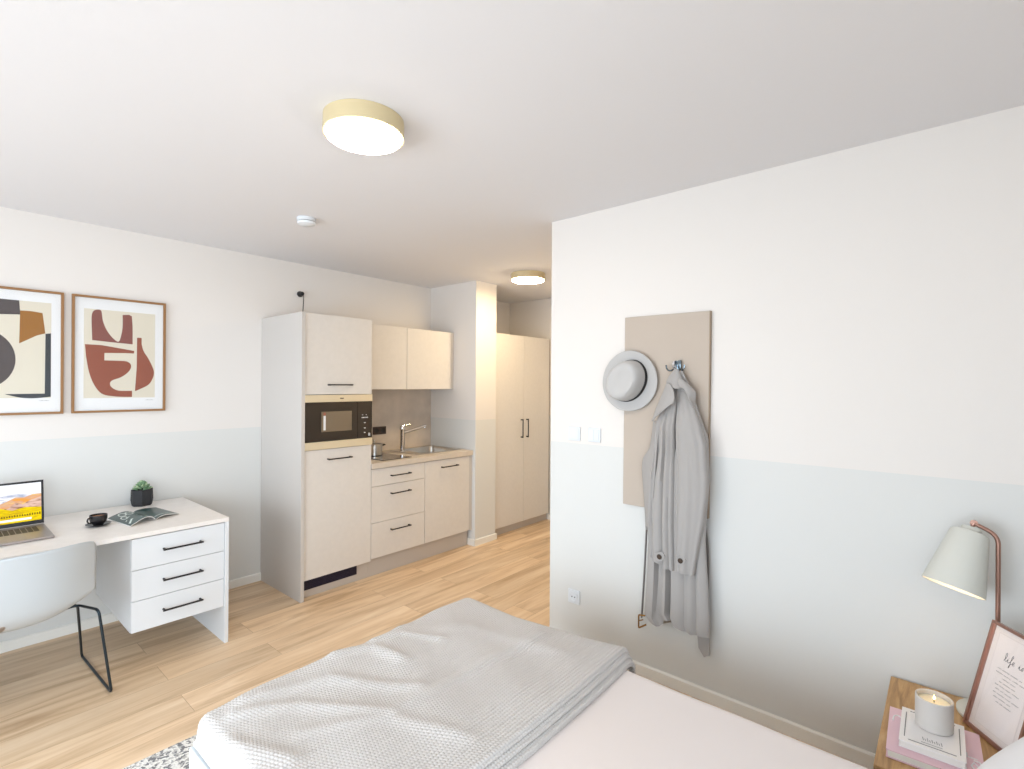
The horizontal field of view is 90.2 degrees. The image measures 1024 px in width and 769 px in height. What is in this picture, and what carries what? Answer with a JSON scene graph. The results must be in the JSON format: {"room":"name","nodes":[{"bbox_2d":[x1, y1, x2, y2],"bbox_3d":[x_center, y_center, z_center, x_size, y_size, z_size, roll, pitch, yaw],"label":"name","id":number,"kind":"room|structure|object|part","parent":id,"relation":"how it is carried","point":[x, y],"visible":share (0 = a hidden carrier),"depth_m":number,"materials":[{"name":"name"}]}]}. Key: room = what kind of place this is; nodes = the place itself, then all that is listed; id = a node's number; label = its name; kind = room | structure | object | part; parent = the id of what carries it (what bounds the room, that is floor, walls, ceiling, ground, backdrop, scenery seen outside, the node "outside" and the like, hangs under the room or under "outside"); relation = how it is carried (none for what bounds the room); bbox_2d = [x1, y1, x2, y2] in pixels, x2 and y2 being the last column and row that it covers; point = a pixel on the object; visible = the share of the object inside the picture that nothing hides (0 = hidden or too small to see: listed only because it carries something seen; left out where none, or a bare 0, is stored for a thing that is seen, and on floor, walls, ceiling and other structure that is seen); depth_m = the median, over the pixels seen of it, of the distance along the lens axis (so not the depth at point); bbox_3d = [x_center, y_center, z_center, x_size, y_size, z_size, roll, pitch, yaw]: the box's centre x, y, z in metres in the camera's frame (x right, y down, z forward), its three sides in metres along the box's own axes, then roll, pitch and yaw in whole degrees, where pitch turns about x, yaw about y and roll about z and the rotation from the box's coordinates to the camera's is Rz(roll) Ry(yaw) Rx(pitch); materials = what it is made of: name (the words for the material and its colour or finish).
{"room":"studio apartment","nodes":[
{"label":"studio apartment","id":0,"kind":"room"},
{"bbox_2d":[0,207,509,641],"bbox_3d":[-2.215,0.260,3.729,0.100,2.513,6.790,0,0,41],"label":"wall","id":1,"kind":"structure","parent":0,"point":[204,449],"depth_m":3.54,"materials":[{"name":"paint"}]},
{"bbox_2d":[0,286,63,415],"bbox_3d":[-2.855,-0.189,2.882,0.023,0.726,0.487,0,0,41],"label":"framed print","id":2,"kind":"object","parent":1,"relation":"attached to","point":[31,320],"visible":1,"depth_m":2.96,"materials":[{"name":"paper"}]},
{"bbox_2d":[71,294,165,412],"bbox_3d":[-2.514,-0.187,3.280,0.023,0.726,0.487,0,0,41],"label":"framed print","id":3,"kind":"object","parent":1,"relation":"attached to","point":[118,346],"visible":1,"depth_m":3.27,"materials":[{"name":"white paper"}]},
{"bbox_2d":[0,572,260,653],"bbox_3d":[-3.129,1.482,2.581,0.014,0.060,3.665,0,0,41],"label":"baseboard","id":4,"kind":"structure","parent":1,"relation":"attached to","point":[27,640],"depth_m":3.08,"materials":[{"name":"white wood"}]},
{"bbox_2d":[297,291,303,309],"bbox_3d":[-1.723,-0.638,4.175,0.059,0.256,0.047,0,0,41],"label":"plug","id":5,"kind":"object","parent":1,"relation":"attached to","point":[299,293],"visible":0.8,"depth_m":4.17,"materials":[{"name":"black plastic"}]},
{"bbox_2d":[372,324,406,388],"bbox_3d":[-1.255,-0.234,4.492,0.360,0.552,0.539,0,0,41],"label":"upper cabinet","id":6,"kind":"object","parent":1,"relation":"attached to","point":[389,343],"visible":0.54,"depth_m":4.44,"materials":[{"name":"grey laminate"}]},
{"bbox_2d":[372,389,430,449],"bbox_3d":[-1.203,0.332,4.825,0.011,0.575,1.118,0,0,41],"label":"backsplash","id":7,"kind":"structure","parent":1,"relation":"attached to","point":[392,409],"depth_m":4.96,"materials":[{"name":"concrete"}]},
{"bbox_2d":[373,426,385,434],"bbox_3d":[-1.238,0.430,4.768,0.010,0.072,0.144,0,0,41],"label":"double socket","id":8,"kind":"object","parent":7,"relation":"attached to","point":[376,430],"visible":1,"depth_m":4.76,"materials":[{"name":"brown plastic"}]},
{"bbox_2d":[407,328,453,388],"bbox_3d":[-0.891,-0.232,4.918,0.360,0.552,0.577,0,0,41],"label":"upper cabinet","id":9,"kind":"object","parent":1,"relation":"attached to","point":[430,354],"visible":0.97,"depth_m":4.78,"materials":[{"name":"grey laminate"}]},
{"bbox_2d":[0,519,868,768],"bbox_3d":[-0.359,1.578,2.135,5.006,0.100,6.790,0,0,41],"label":"floor","id":10,"kind":"structure","parent":0,"point":[56,713],"depth_m":2.89,"materials":[{"name":"brown wood"}]},
{"bbox_2d":[0,541,112,691],"bbox_3d":[-2.331,1.118,2.363,0.704,0.797,0.702,0,0,41],"label":"desk chair","id":11,"kind":"object","parent":10,"relation":"on","point":[35,588],"visible":1,"depth_m":2.23,"materials":[{"name":"grey plastic"}]},
{"bbox_3d":[-2.390,1.298,2.413,0.550,0.436,0.702,0,0,41],"label":"sled frame","id":12,"kind":"part","parent":11,"relation":"part of","materials":[{"name":"black metal"}]},
{"bbox_2d":[0,497,228,642],"bbox_3d":[-2.541,1.147,2.599,0.830,0.737,1.756,0,0,41],"label":"desk","id":13,"kind":"object","parent":10,"relation":"on","point":[150,573],"visible":1,"depth_m":2.84,"materials":[{"name":"white wood"}]},
{"bbox_2d":[0,479,54,546],"bbox_3d":[-2.579,0.652,2.576,0.373,0.250,0.358,0,0,41],"label":"laptop","id":14,"kind":"object","parent":13,"relation":"on","point":[21,503],"visible":1,"depth_m":2.73,"materials":[{"name":"grey metal"}]},
{"bbox_2d":[85,521,110,526],"bbox_3d":[-2.283,0.772,2.815,0.114,0.012,0.114,0,0,41],"label":"saucer","id":15,"kind":"object","parent":13,"relation":"on","point":[106,522],"visible":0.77,"depth_m":2.80,"materials":[{"name":"black ceramic"}]},
{"bbox_2d":[86,513,107,524],"bbox_3d":[-2.288,0.745,2.809,0.080,0.054,0.096,0,0,41],"label":"coffee cup","id":16,"kind":"object","parent":15,"relation":"on","point":[98,518],"visible":1,"depth_m":2.79,"materials":[{"name":"black ceramic"}]},
{"bbox_2d":[130,480,152,506],"bbox_3d":[-2.388,0.698,3.297,0.121,0.161,0.118,0,0,41],"label":"potted succulent","id":17,"kind":"object","parent":13,"relation":"on","point":[142,493],"visible":1,"depth_m":3.26,"materials":[{"name":"black ceramic"}]},
{"bbox_2d":[107,507,178,526],"bbox_3d":[-2.169,0.762,3.007,0.355,0.032,0.278,0,0,32],"label":"magazine","id":18,"kind":"object","parent":13,"relation":"on","point":[128,518],"visible":1,"depth_m":2.96,"materials":[{"name":"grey paper"}]},
{"bbox_3d":[-1.848,1.222,2.837,0.020,0.161,0.448,0,0,41],"label":"drawer","id":19,"kind":"part","parent":13,"relation":"part of","materials":[{"name":"white laminate"}]},
{"bbox_3d":[-1.847,1.059,2.837,0.020,0.160,0.448,0,0,41],"label":"drawer","id":20,"kind":"part","parent":13,"relation":"part of","materials":[{"name":"white laminate"}]},
{"bbox_3d":[-1.846,0.894,2.837,0.020,0.164,0.448,0,0,41],"label":"drawer","id":21,"kind":"part","parent":13,"relation":"part of","materials":[{"name":"white laminate"}]},
{"bbox_3d":[-1.822,1.219,2.826,0.033,0.011,0.194,0,0,41],"label":"handle","id":22,"kind":"part","parent":13,"relation":"part of","materials":[{"name":"black metal"}]},
{"bbox_3d":[-1.821,1.055,2.826,0.033,0.011,0.194,0,0,41],"label":"handle","id":23,"kind":"part","parent":13,"relation":"part of","materials":[{"name":"black metal"}]},
{"bbox_3d":[-1.820,0.891,2.826,0.033,0.011,0.194,0,0,41],"label":"handle","id":24,"kind":"part","parent":13,"relation":"part of","materials":[{"name":"black metal"}]},
{"bbox_3d":[-1.986,1.162,3.267,0.805,0.712,0.021,0,0,41],"label":"panel","id":25,"kind":"part","parent":13,"relation":"part of","materials":[{"name":"white laminate"}]},
{"bbox_2d":[123,734,196,768],"bbox_3d":[-0.653,1.523,2.031,1.320,0.006,1.650,0,0,41],"label":"rug","id":26,"kind":"object","parent":10,"relation":"on","point":[176,756],"visible":0.02,"depth_m":2.06,"materials":[{"name":"fabric"}]},
{"bbox_2d":[260,311,371,602],"bbox_3d":[-1.513,0.506,3.971,0.650,2.030,0.581,0,0,41],"label":"tall cabinet","id":27,"kind":"object","parent":10,"relation":"on","point":[316,504],"visible":0.98,"depth_m":3.75,"materials":[{"name":"grey laminate"}]},
{"bbox_3d":[-1.700,0.505,3.765,0.635,2.030,0.026,0,0,41],"label":"panel","id":28,"kind":"part","parent":27,"relation":"part of","materials":[{"name":"grey laminate"}]},
{"bbox_2d":[304,566,356,590],"bbox_3d":[-1.357,1.429,3.784,0.021,0.079,0.454,0,0,41],"label":"vent grille","id":29,"kind":"object","parent":27,"relation":"attached to","point":[327,580],"depth_m":3.78,"materials":[{"name":"black"}]},
{"bbox_3d":[-1.293,0.929,3.797,0.019,0.916,0.552,0,0,41],"label":"door","id":30,"kind":"part","parent":27,"relation":"part of","materials":[{"name":"beige laminate"}]},
{"bbox_2d":[305,394,371,450],"bbox_3d":[-1.488,0.271,3.969,0.572,0.392,0.552,0,0,41],"label":"microwave","id":31,"kind":"object","parent":27,"relation":"in","point":[331,420],"visible":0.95,"depth_m":3.77,"materials":[{"name":"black metal"}]},
{"bbox_3d":[-1.327,0.271,3.745,0.026,0.284,0.422,0,0,41],"label":"door","id":32,"kind":"part","parent":31,"relation":"part of","materials":[{"name":"black glass"}]},
{"bbox_3d":[-1.282,0.102,3.793,0.031,0.052,0.552,0,0,41],"label":"trim","id":33,"kind":"part","parent":31,"relation":"part of","materials":[{"name":"beige wood"}]},
{"bbox_3d":[-1.284,0.441,3.793,0.030,0.054,0.552,0,0,41],"label":"trim","id":34,"kind":"part","parent":31,"relation":"part of","materials":[{"name":"beige wood"}]},
{"bbox_3d":[-1.147,0.272,3.956,0.026,0.284,0.128,0,0,41],"label":"control panel","id":35,"kind":"part","parent":31,"relation":"part of","materials":[{"name":"black glass"}]},
{"bbox_3d":[-1.286,-0.217,3.797,0.019,0.579,0.552,0,0,41],"label":"door","id":36,"kind":"part","parent":27,"relation":"part of","materials":[{"name":"beige laminate"}]},
{"bbox_3d":[-1.273,0.544,3.777,0.033,0.011,0.194,0,0,41],"label":"handle","id":37,"kind":"part","parent":27,"relation":"part of","materials":[{"name":"black metal"}]},
{"bbox_3d":[-1.270,0.003,3.777,0.033,0.011,0.194,0,0,41],"label":"handle","id":38,"kind":"part","parent":27,"relation":"part of","materials":[{"name":"black metal"}]},
{"bbox_2d":[371,462,424,558],"bbox_3d":[-1.151,1.019,4.396,0.647,0.708,0.538,0,0,41],"label":"base cabinet","id":39,"kind":"object","parent":10,"relation":"on","point":[397,492],"visible":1,"depth_m":4.19,"materials":[{"name":"grey"}]},
{"bbox_3d":[-0.939,1.236,4.213,0.019,0.276,0.535,0,0,41],"label":"drawer","id":40,"kind":"part","parent":39,"relation":"part of","materials":[{"name":"beige laminate"}]},
{"bbox_3d":[-0.937,0.953,4.213,0.019,0.285,0.535,0,0,41],"label":"drawer","id":41,"kind":"part","parent":39,"relation":"part of","materials":[{"name":"beige laminate"}]},
{"bbox_3d":[-0.936,0.739,4.213,0.019,0.136,0.535,0,0,41],"label":"drawer","id":42,"kind":"part","parent":39,"relation":"part of","materials":[{"name":"beige laminate"}]},
{"bbox_3d":[-0.915,1.175,4.201,0.033,0.011,0.196,0,0,41],"label":"handle","id":43,"kind":"part","parent":39,"relation":"part of","materials":[{"name":"black metal"}]},
{"bbox_3d":[-0.913,0.882,4.201,0.033,0.011,0.196,0,0,41],"label":"handle","id":44,"kind":"part","parent":39,"relation":"part of","materials":[{"name":"black metal"}]},
{"bbox_2d":[371,445,472,468],"bbox_3d":[-0.969,0.644,4.624,0.628,0.043,1.118,0,0,41],"label":"countertop","id":45,"kind":"structure","parent":39,"relation":"on","point":[375,464],"depth_m":4.46,"materials":[{"name":"beige stone"}]},
{"bbox_2d":[371,452,410,460],"bbox_3d":[-1.146,0.618,4.418,0.500,0.006,0.300,0,0,41],"label":"cooktop","id":46,"kind":"object","parent":45,"relation":"in","point":[385,456],"visible":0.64,"depth_m":4.34,"materials":[{"name":"black glass"}]},
{"bbox_2d":[371,440,385,455],"bbox_3d":[-1.190,0.548,4.459,0.147,0.132,0.181,0,0,41],"label":"saucepan","id":47,"kind":"object","parent":46,"relation":"on","point":[376,448],"visible":0.81,"depth_m":4.39,"materials":[{"name":"silver metal"}]},
{"bbox_2d":[399,424,425,451],"bbox_3d":[-0.925,0.492,4.768,0.052,0.250,0.299,0,0,41],"label":"faucet","id":48,"kind":"object","parent":45,"relation":"on","point":[403,431],"visible":1,"depth_m":4.66,"materials":[{"name":"silver metal"}]},
{"bbox_3d":[-0.912,0.417,4.782,0.028,0.077,0.260,0,0,41],"label":"spout","id":49,"kind":"part","parent":48,"relation":"part of","materials":[{"name":"silver metal"}]},
{"bbox_2d":[389,446,460,454],"bbox_3d":[-0.819,0.693,4.836,0.425,0.150,0.520,0,0,41],"label":"sink","id":50,"kind":"object","parent":45,"relation":"in","point":[425,449],"visible":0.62,"depth_m":4.98,"materials":[{"name":"silver metal"}]},
{"bbox_3d":[-0.799,0.693,4.859,0.362,0.150,0.397,0,0,41],"label":"bowl","id":51,"kind":"part","parent":50,"relation":"part of","materials":[{"name":"silver metal"}]},
{"bbox_2d":[367,531,466,576],"bbox_3d":[-0.790,1.451,4.454,0.015,0.148,1.099,0,0,41],"label":"plinth","id":52,"kind":"object","parent":10,"relation":"on","point":[387,562],"visible":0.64,"depth_m":4.39,"materials":[{"name":"beige"}]},
{"bbox_2d":[424,455,471,542],"bbox_3d":[-0.787,1.022,4.821,0.647,0.709,0.578,0,0,41],"label":"base cabinet","id":53,"kind":"object","parent":10,"relation":"on","point":[448,482],"visible":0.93,"depth_m":4.61,"materials":[{"name":"grey"}]},
{"bbox_2d":[495,333,548,534],"bbox_3d":[-0.103,0.506,5.614,0.658,2.046,0.934,0,0,41],"label":"wardrobe","id":54,"kind":"object","parent":10,"relation":"on","point":[522,362],"visible":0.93,"depth_m":5.39,"materials":[{"name":"grey laminate"}]},
{"bbox_3d":[-0.036,0.467,5.252,0.019,1.963,0.468,0,0,41],"label":"door","id":55,"kind":"part","parent":54,"relation":"part of","materials":[{"name":"beige laminate"}]},
{"bbox_3d":[0.264,0.469,5.603,0.019,1.963,0.448,0,0,41],"label":"door","id":56,"kind":"part","parent":54,"relation":"part of","materials":[{"name":"beige laminate"}]},
{"bbox_2d":[189,670,867,768],"bbox_3d":[0.246,1.053,1.321,2.276,0.944,1.213,0,0,41],"label":"bed","id":57,"kind":"object","parent":10,"relation":"on","point":[638,722],"visible":0.24,"depth_m":1.54,"materials":[{"name":"white fabric"}]},
{"bbox_3d":[0.233,1.289,1.332,2.245,0.285,1.213,0,0,41],"label":"frame","id":58,"kind":"part","parent":57,"relation":"part of","materials":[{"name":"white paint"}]},
{"bbox_2d":[196,598,635,768],"bbox_3d":[-0.267,1.112,1.796,0.926,0.220,1.243,0,0,41],"label":"knit blanket","id":59,"kind":"object","parent":57,"relation":"on","point":[467,683],"visible":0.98,"depth_m":1.67,"materials":[{"name":"grey fabric"}]},
{"bbox_2d":[977,737,1023,768],"bbox_3d":[1.072,0.854,0.974,0.312,0.360,0.562,0,0,41],"label":"pillow","id":60,"kind":"object","parent":57,"relation":"on","point":[1011,756],"visible":1,"depth_m":1.13,"materials":[{"name":"white fabric"}]},
{"bbox_2d":[873,676,998,768],"bbox_3d":[1.465,1.340,1.595,0.496,0.398,0.635,0,0,41],"label":"nightstand","id":61,"kind":"object","parent":10,"relation":"on","point":[901,692],"visible":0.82,"depth_m":1.75,"materials":[{"name":"brown wood"}]},
{"bbox_2d":[886,706,983,768],"bbox_3d":[1.315,1.125,1.592,0.236,0.027,0.272,0,0,41],"label":"book","id":62,"kind":"object","parent":61,"relation":"on","point":[974,756],"visible":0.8,"depth_m":1.55,"materials":[{"name":"pink paper"}]},
{"bbox_2d":[899,706,966,768],"bbox_3d":[1.318,1.102,1.601,0.159,0.023,0.210,0,0,41],"label":"book","id":63,"kind":"object","parent":62,"relation":"on","point":[951,750],"visible":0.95,"depth_m":1.56,"materials":[{"name":"white paper"}]},
{"bbox_2d":[904,711,960,756],"bbox_3d":[1.318,1.091,1.601,0.136,0.002,0.178,0,0,41],"label":"print","id":64,"kind":"object","parent":63,"relation":"on","point":[915,737],"depth_m":1.56,"materials":[{"name":"grey paper"}]},
{"bbox_2d":[915,688,953,736],"bbox_3d":[1.345,1.040,1.625,0.096,0.103,0.096,0,0,41],"label":"candle","id":65,"kind":"object","parent":63,"relation":"on","point":[934,710],"visible":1,"depth_m":1.60,"materials":[{"name":"grey glass"}]},
{"bbox_2d":[922,520,1000,716],"bbox_3d":[1.595,0.806,1.733,0.321,0.669,0.223,0,0,-5],"label":"bedside lamp","id":66,"kind":"object","parent":61,"relation":"on","point":[960,563],"visible":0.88,"depth_m":1.73,"materials":[{"name":"light grey-white painted metal"},{"name":"copper"}]},
{"bbox_3d":[1.529,0.611,1.761,0.180,0.247,0.197,0,0,41],"label":"lamp shade","id":67,"kind":"part","parent":66,"relation":"part of","materials":[{"name":"grey"}]},
{"bbox_3d":[1.625,0.799,1.754,0.079,0.655,0.013,0,0,41],"label":"stem","id":68,"kind":"part","parent":66,"relation":"part of","materials":[{"name":"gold metal"}]},
{"bbox_2d":[962,619,1023,750],"bbox_3d":[1.568,0.966,1.623,0.109,0.352,0.195,0,0,5],"label":"framed piece","id":69,"kind":"object","parent":61,"relation":"on","point":[994,710],"visible":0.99,"depth_m":1.64,"materials":[{"name":"paper"}]},
{"bbox_2d":[431,280,496,538],"bbox_3d":[-0.502,0.271,5.150,0.656,2.513,0.285,0,0,41],"label":"wall partition","id":70,"kind":"structure","parent":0,"point":[463,416],"depth_m":4.96,"materials":[{"name":"paint"}]},
{"bbox_2d":[467,533,496,546],"bbox_3d":[-0.292,1.498,4.965,0.114,0.060,0.313,0,0,41],"label":"baseboard","id":71,"kind":"structure","parent":70,"relation":"attached to","point":[473,542],"depth_m":4.88,"materials":[{"name":"white wood"}]},
{"bbox_2d":[0,0,1023,303],"bbox_3d":[-0.343,-1.035,2.135,5.006,0.100,6.790,0,0,41],"label":"ceiling","id":72,"kind":"structure","parent":0,"point":[199,122],"depth_m":1.78,"materials":[{"name":"white paint"}]},
{"bbox_2d":[297,216,315,226],"bbox_3d":[-1.225,-0.968,3.041,0.108,0.044,0.108,0,0,41],"label":"smoke detector","id":73,"kind":"object","parent":72,"relation":"attached to","point":[304,221],"visible":1,"depth_m":3.00,"materials":[{"name":"white plastic"}]},
{"bbox_2d":[322,99,403,154],"bbox_3d":[-0.552,-0.951,1.905,0.292,0.070,0.292,0,0,41],"label":"ceiling lamp","id":74,"kind":"object","parent":72,"relation":"attached to","point":[361,126],"visible":1,"depth_m":1.83,"materials":[{"name":"beige plastic"}]},
{"bbox_2d":[325,117,401,154],"bbox_3d":[-0.552,-0.926,1.905,0.275,0.022,0.275,0,0,41],"label":"diffuser","id":75,"kind":"object","parent":74,"relation":"attached to","point":[362,135],"depth_m":1.87,"materials":[{"name":"white plastic"}]},
{"bbox_2d":[511,270,544,283],"bbox_3d":[0.142,-0.949,4.529,0.300,0.066,0.300,0,0,41],"label":"ceiling lamp","id":76,"kind":"object","parent":72,"relation":"attached to","point":[523,276],"visible":1,"depth_m":4.42,"materials":[{"name":"beige plastic"}]},
{"bbox_2d":[512,277,543,283],"bbox_3d":[0.142,-0.927,4.529,0.283,0.022,0.283,0,0,41],"label":"diffuser","id":77,"kind":"object","parent":76,"relation":"attached to","point":[520,280],"depth_m":4.49,"materials":[{"name":"white plastic"}]},
{"bbox_2d":[510,298,551,518],"bbox_3d":[0.843,0.279,5.515,2.226,2.513,0.100,0,0,41],"label":"wall","id":78,"kind":"structure","parent":0,"point":[528,318],"depth_m":5.93,"materials":[{"name":"paint"}]},
{"bbox_2d":[550,105,1023,753],"bbox_3d":[1.292,0.281,2.266,2.680,2.513,0.120,0,0,41],"label":"wall","id":79,"kind":"structure","parent":0,"point":[866,302],"depth_m":2.16,"materials":[{"name":"paint"}]},
{"bbox_2d":[568,588,579,604],"bbox_3d":[0.360,1.235,2.971,0.080,0.080,0.012,0,0,41],"label":"wall socket","id":80,"kind":"object","parent":79,"relation":"attached to","point":[573,595],"visible":1,"depth_m":2.97,"materials":[{"name":"white plastic"}]},
{"bbox_2d":[569,426,580,440],"bbox_3d":[0.363,0.287,2.973,0.080,0.080,0.012,0,0,41],"label":"light switch","id":81,"kind":"object","parent":79,"relation":"attached to","point":[574,432],"visible":1,"depth_m":2.96,"materials":[{"name":"white plastic"}]},
{"bbox_2d":[588,428,600,442],"bbox_3d":[0.466,0.286,2.886,0.080,0.080,0.012,0,0,41],"label":"light switch","id":82,"kind":"object","parent":79,"relation":"attached to","point":[594,434],"visible":1,"depth_m":2.88,"materials":[{"name":"white plastic"}]},
{"bbox_2d":[623,311,711,518],"bbox_3d":[0.760,0.144,2.583,0.461,1.005,0.090,0,0,41],"label":"panel","id":83,"kind":"object","parent":79,"relation":"attached to","point":[681,340],"visible":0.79,"depth_m":2.61,"materials":[{"name":"beige wood"}]},
{"bbox_2d":[603,351,656,410],"bbox_3d":[0.591,-0.019,2.670,0.319,0.321,0.109,0,0,41],"label":"hat","id":84,"kind":"object","parent":83,"relation":"hanging from","point":[626,376],"visible":1,"depth_m":2.64,"materials":[{"name":"grey fabric"}]},
{"bbox_3d":[0.589,-0.019,2.668,0.205,0.218,0.103,0,0,41],"label":"crown","id":85,"kind":"part","parent":84,"relation":"part of","materials":[{"name":"grey fabric"}]},
{"bbox_2d":[638,365,709,656],"bbox_3d":[0.779,0.604,2.514,0.380,1.405,0.118,0,0,41],"label":"coat","id":86,"kind":"object","parent":83,"relation":"hanging from","point":[675,465],"visible":1,"depth_m":2.46,"materials":[{"name":"grey fabric"}]},
{"bbox_3d":[0.926,0.909,2.458,0.045,0.591,0.007,0,0,41],"label":"panel","id":87,"kind":"part","parent":86,"relation":"part of","materials":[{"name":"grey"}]},
{"bbox_2d":[628,659,874,768],"bbox_3d":[1.198,1.507,2.252,2.594,0.060,0.014,0,0,41],"label":"baseboard","id":88,"kind":"structure","parent":79,"relation":"attached to","point":[860,756],"depth_m":2.30,"materials":[{"name":"white wood"}]}
]}

